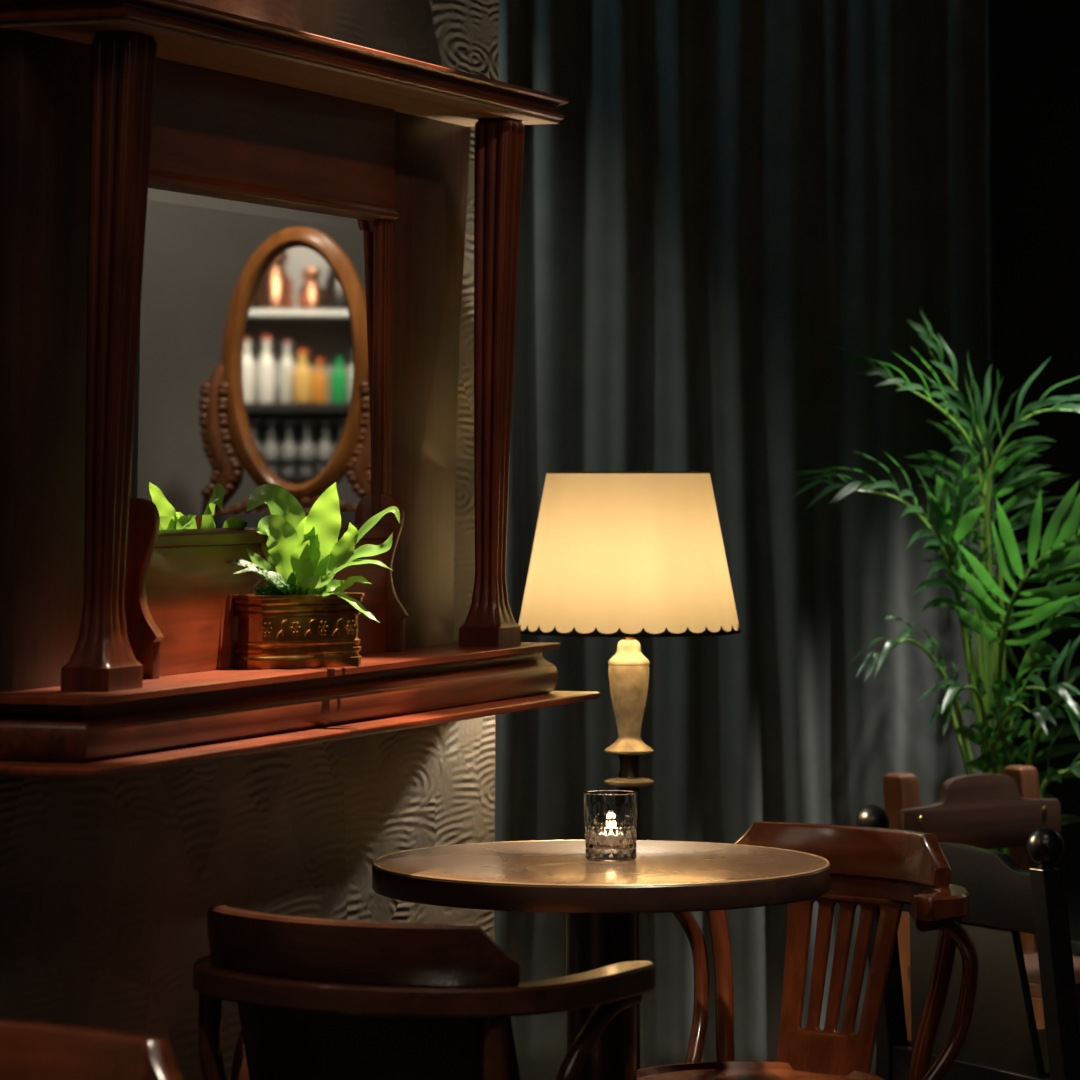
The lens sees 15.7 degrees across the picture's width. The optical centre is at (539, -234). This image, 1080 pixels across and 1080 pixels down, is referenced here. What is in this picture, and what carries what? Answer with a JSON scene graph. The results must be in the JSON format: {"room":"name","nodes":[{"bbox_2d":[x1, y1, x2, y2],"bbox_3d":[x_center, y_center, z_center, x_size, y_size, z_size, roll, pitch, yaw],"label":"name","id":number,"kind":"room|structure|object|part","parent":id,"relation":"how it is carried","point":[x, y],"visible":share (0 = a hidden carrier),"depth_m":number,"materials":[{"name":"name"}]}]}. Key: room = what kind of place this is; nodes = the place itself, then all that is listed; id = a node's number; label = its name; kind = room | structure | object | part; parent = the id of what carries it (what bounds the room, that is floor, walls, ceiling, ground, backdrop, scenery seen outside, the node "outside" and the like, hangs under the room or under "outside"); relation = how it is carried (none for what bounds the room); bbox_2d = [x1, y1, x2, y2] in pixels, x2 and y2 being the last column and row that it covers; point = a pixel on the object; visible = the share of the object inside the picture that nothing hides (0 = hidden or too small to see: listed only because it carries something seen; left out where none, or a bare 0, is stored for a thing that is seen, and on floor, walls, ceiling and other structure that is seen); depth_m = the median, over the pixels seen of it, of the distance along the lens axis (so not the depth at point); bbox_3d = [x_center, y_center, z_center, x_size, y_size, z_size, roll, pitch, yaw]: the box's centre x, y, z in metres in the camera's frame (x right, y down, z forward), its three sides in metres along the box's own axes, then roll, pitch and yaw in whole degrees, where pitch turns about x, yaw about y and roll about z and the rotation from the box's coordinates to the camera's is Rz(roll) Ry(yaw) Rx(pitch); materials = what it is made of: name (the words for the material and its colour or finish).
{"room":"bar lounge","nodes":[
{"label":"bar lounge","id":0,"kind":"room"},
{"bbox_2d":[0,0,498,1079],"bbox_3d":[-1.768,0.162,2.649,0.220,3.300,9.012,-4,-11,20],"label":"wall","id":1,"kind":"structure","parent":0,"point":[108,885],"depth_m":5.66,"materials":[{"name":"paint"}]},
{"bbox_2d":[0,0,599,778],"bbox_3d":[-0.331,0.907,5.716,0.236,0.982,1.805,-4,-11,20],"label":"mirror","id":2,"kind":"object","parent":1,"relation":"attached to","point":[232,246],"visible":1,"depth_m":5.55,"materials":[{"name":"brown wood"}]},
{"bbox_3d":[-0.644,0.785,5.179,0.034,0.846,0.270,-4,-11,20],"label":"panel","id":3,"kind":"part","parent":2,"relation":"part of","materials":[{"name":"brown wood"}]},
{"bbox_3d":[-0.422,0.548,5.803,0.045,0.158,0.958,-4,-11,20],"label":"header panel","id":4,"kind":"part","parent":2,"relation":"part of","materials":[{"name":"brown wood"}]},
{"bbox_2d":[0,641,559,705],"bbox_3d":[-0.352,1.306,5.654,0.190,0.011,1.676,-4,-11,20],"label":"shelf","id":5,"kind":"object","parent":2,"relation":"attached to","point":[214,679],"depth_m":5.43,"materials":[{"name":"brown wood"}]},
{"bbox_3d":[-0.340,0.444,5.808,0.215,0.038,1.626,-4,-11,20],"label":"cornice","id":6,"kind":"part","parent":2,"relation":"part of","materials":[{"name":"brown wood"}]},
{"bbox_2d":[232,592,364,668],"bbox_3d":[-0.347,1.240,5.609,0.202,0.102,0.070,8,-13,-37],"label":"planter","id":7,"kind":"object","parent":2,"relation":"on","point":[275,631],"visible":0.98,"depth_m":5.57,"materials":[{"name":"metal"}]},
{"bbox_2d":[231,559,343,595],"bbox_3d":[-0.366,1.169,5.605,0.202,0.064,0.072,8,-13,-37],"label":"plant","id":8,"kind":"object","parent":7,"relation":"in","point":[276,587],"visible":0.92,"depth_m":5.58,"materials":[{"name":"green plant"}]},
{"bbox_2d":[246,482,399,622],"bbox_3d":[-0.313,1.128,5.616,0.220,0.196,0.106,-2,-10,9],"label":"fern","id":9,"kind":"object","parent":7,"relation":"in","point":[307,552],"visible":0.98,"depth_m":5.61,"materials":[{"name":"green plant"}]},
{"bbox_3d":[-0.191,0.997,6.357,0.034,0.846,0.334,-4,-11,20],"label":"panel","id":10,"kind":"part","parent":2,"relation":"part of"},
{"bbox_2d":[990,0,1079,941],"bbox_3d":[-1.050,1.356,9.282,7.100,3.300,0.150,0,-10,0],"label":"wall","id":11,"kind":"structure","parent":0,"point":[1035,44],"depth_m":9.24,"materials":[{"name":"grey paint"}]},
{"bbox_3d":[-1.050,-1.296,4.145,7.100,0.100,11.500,0,-10,0],"label":"ceiling","id":12,"kind":"structure","parent":0,"visible":0},
{"bbox_2d":[494,0,996,1079],"bbox_3d":[-0.358,1.228,8.574,2.718,3.260,0.122,0,-10,0],"label":"curtain","id":13,"kind":"object","parent":12,"relation":"hanging from","point":[726,196],"visible":0.32,"depth_m":8.56,"materials":[{"name":"grey fabric"}]},
{"bbox_3d":[-1.050,2.050,3.543,7.100,0.100,11.500,0,-10,0],"label":"floor","id":14,"kind":"structure","parent":0,"visible":0},
{"bbox_2d":[0,1020,182,1079],"bbox_3d":[-0.630,1.641,3.742,0.622,0.784,0.525,-6,-12,29],"label":"armchair","id":15,"kind":"object","parent":14,"relation":"on","point":[28,1050],"visible":1,"depth_m":3.96,"materials":[{"name":"brown wood"}]},
{"bbox_2d":[193,905,655,1079],"bbox_3d":[-0.149,1.883,5.086,0.585,0.783,0.567,-6,-12,31],"label":"armchair","id":16,"kind":"object","parent":14,"relation":"on","point":[315,998],"visible":1,"depth_m":4.92,"materials":[{"name":"brown wood"}]},
{"bbox_3d":[-0.392,1.930,5.055,0.108,0.679,0.057,7,-13,-35],"label":"leg","id":17,"kind":"part","parent":16,"relation":"part of","materials":[{"name":"brown wood"}]},
{"bbox_3d":[-0.183,1.578,5.086,0.574,0.034,0.430,-6,-12,31],"label":"arm rail","id":18,"kind":"part","parent":16,"relation":"part of","materials":[{"name":"brown wood"}]},
{"bbox_3d":[-0.063,1.893,4.853,0.057,0.679,0.108,-2,-10,10],"label":"leg","id":19,"kind":"part","parent":16,"relation":"part of","materials":[{"name":"brown wood"}]},
{"bbox_2d":[372,840,829,1079],"bbox_3d":[0.092,2.024,5.824,0.689,0.760,0.689,0,-10,0],"label":"bistro table","id":20,"kind":"object","parent":14,"relation":"on","point":[600,901],"visible":0.95,"depth_m":5.79,"materials":[{"name":"brown wood"}]},
{"bbox_2d":[584,790,637,861],"bbox_3d":[0.107,1.604,5.919,0.082,0.098,0.082,0,-10,0],"label":"glass tumbler","id":21,"kind":"object","parent":20,"relation":"on","point":[610,816],"visible":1,"depth_m":5.89,"materials":[{"name":"clear glass"}]},
{"bbox_2d":[519,472,740,1069],"bbox_3d":[0.154,1.892,6.721,0.390,1.337,0.390,0,-10,0],"label":"lamp","id":22,"kind":"object","parent":14,"relation":"on","point":[628,555],"visible":0.98,"depth_m":6.69,"materials":[{"name":"cream fabric"},{"name":"dark bronze"},{"name":"cream marble stone"}]},
{"bbox_3d":[0.154,1.236,6.839,0.289,0.003,0.289,0,-10,0],"label":"shade trim","id":23,"kind":"part","parent":22,"relation":"part of","materials":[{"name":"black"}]},
{"bbox_3d":[0.154,1.612,6.771,0.086,0.192,0.086,0,-10,0],"label":"urn stem","id":24,"kind":"part","parent":22,"relation":"part of","materials":[{"name":"beige ceramic"}]},
{"bbox_2d":[624,637,633,639],"bbox_3d":[0.154,1.498,6.792,0.026,0.042,0.026,0,-10,0],"label":"socket","id":25,"kind":"object","parent":22,"relation":"attached to","point":[625,638],"depth_m":6.78,"materials":[{"name":"gold metal"}]},
{"bbox_3d":[0.154,1.368,6.815,0.387,0.270,0.387,0,-10,0],"label":"lamp shade","id":26,"kind":"part","parent":22,"relation":"part of","materials":[{"name":"white fabric"}]},
{"bbox_3d":[0.154,1.497,6.792,0.390,0.016,0.390,0,-10,0],"label":"shade trim","id":27,"kind":"part","parent":22,"relation":"part of","materials":[{"name":"black"}]},
{"bbox_2d":[637,821,978,1079],"bbox_3d":[0.352,2.045,5.989,0.598,0.784,0.525,-8,-13,38],"label":"armchair","id":28,"kind":"object","parent":14,"relation":"on","point":[888,869],"visible":0.78,"depth_m":6.14,"materials":[{"name":"brown wood"}]},
{"bbox_3d":[0.302,2.139,6.223,0.070,0.682,0.093,1,-10,-5],"label":"leg","id":29,"kind":"part","parent":28,"relation":"part of","materials":[{"name":"brown wood"}]},
{"bbox_3d":[0.321,2.016,5.955,0.425,0.025,0.425,-8,-13,38],"label":"seat","id":30,"kind":"part","parent":28,"relation":"part of","materials":[{"name":"brown wood"}]},
{"bbox_3d":[0.441,1.770,6.152,0.598,0.034,0.241,-8,-13,38],"label":"arm rail","id":31,"kind":"part","parent":28,"relation":"part of","materials":[{"name":"brown wood"}]},
{"bbox_3d":[0.604,2.096,5.984,0.093,0.682,0.070,1,-10,-8],"label":"leg","id":32,"kind":"part","parent":28,"relation":"part of","materials":[{"name":"brown wood"}]},
{"bbox_2d":[855,805,1079,1079],"bbox_3d":[0.888,2.170,6.646,0.480,0.764,0.574,6,-12,-28],"label":"chair","id":33,"kind":"object","parent":14,"relation":"on","point":[1003,1041],"visible":0.78,"depth_m":6.49,"materials":[{"name":"black wood"}]},
{"bbox_3d":[0.597,2.225,6.771,0.077,0.700,0.042,6,-12,-28],"label":"post","id":34,"kind":"part","parent":33,"relation":"part of","materials":[{"name":"black wood"}]},
{"bbox_3d":[0.708,1.884,6.598,0.036,0.126,0.471,6,-12,-28],"label":"crest rail","id":35,"kind":"part","parent":33,"relation":"part of","materials":[{"name":"black wood"}]},
{"bbox_3d":[0.732,2.206,6.553,0.024,0.060,0.471,6,-12,-28],"label":"seat rail","id":36,"kind":"part","parent":33,"relation":"part of","materials":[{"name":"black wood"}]},
{"bbox_3d":[0.724,2.060,6.575,0.039,0.234,0.370,6,-12,-28],"label":"panel","id":37,"kind":"part","parent":33,"relation":"part of","materials":[{"name":"black wood"}]},
{"bbox_3d":[0.926,2.205,6.661,0.395,0.030,0.513,6,-12,-28],"label":"seat","id":38,"kind":"part","parent":33,"relation":"part of","materials":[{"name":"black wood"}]},
{"bbox_3d":[0.843,2.145,6.329,0.077,0.700,0.042,6,-12,-28],"label":"post","id":39,"kind":"part","parent":33,"relation":"part of","materials":[{"name":"black wood"}]},
{"bbox_2d":[883,765,1079,1039],"bbox_3d":[0.953,2.330,7.514,0.428,0.757,0.436,8,-13,-37],"label":"chair","id":40,"kind":"object","parent":14,"relation":"on","point":[989,810],"visible":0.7,"depth_m":7.65,"materials":[{"name":"brown wood"}]},
{"bbox_3d":[0.720,2.338,7.562,0.074,0.757,0.074,8,-13,-37],"label":"post","id":41,"kind":"part","parent":40,"relation":"part of","materials":[{"name":"brown wood"}]},
{"bbox_3d":[0.968,2.316,7.492,0.367,0.025,0.380,8,-13,-37],"label":"seat","id":42,"kind":"part","parent":40,"relation":"part of","materials":[{"name":"brown leather"}]},
{"bbox_3d":[0.978,2.374,7.759,0.074,0.757,0.074,8,-13,-37],"label":"post","id":43,"kind":"part","parent":40,"relation":"part of","materials":[{"name":"brown wood"}]},
{"bbox_3d":[0.938,2.472,7.232,0.044,0.376,0.044,8,-13,-37],"label":"leg","id":44,"kind":"part","parent":40,"relation":"part of","materials":[{"name":"brown wood"}]},
{"bbox_2d":[1071,941,1079,1023],"bbox_3d":[0.975,2.610,7.994,0.344,0.375,0.344,0,-10,0],"label":"plant pot","id":45,"kind":"object","parent":14,"relation":"on","point":[1075,945],"visible":0.02,"depth_m":8.09,"materials":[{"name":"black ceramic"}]},
{"bbox_2d":[792,309,1079,854],"bbox_3d":[0.913,1.776,8.026,0.784,1.330,0.393,-1,-10,5],"label":"palm","id":46,"kind":"object","parent":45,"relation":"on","point":[998,749],"visible":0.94,"depth_m":8.04,"materials":[{"name":"green plant"}]},
{"bbox_3d":[0.909,2.188,8.046,0.141,0.522,0.017,2,-10,-8],"label":"stem","id":47,"kind":"part","parent":46,"relation":"part of","materials":[{"name":"green plant"}]},
{"bbox_3d":[0.937,2.048,8.066,0.086,0.804,0.013,1,-10,-3],"label":"stem","id":48,"kind":"part","parent":46,"relation":"part of","materials":[{"name":"green plant"}]},
{"bbox_3d":[0.960,2.049,8.076,0.021,0.804,0.041,-4,-11,22],"label":"stem","id":49,"kind":"part","parent":46,"relation":"part of","materials":[{"name":"green plant"}]}
]}

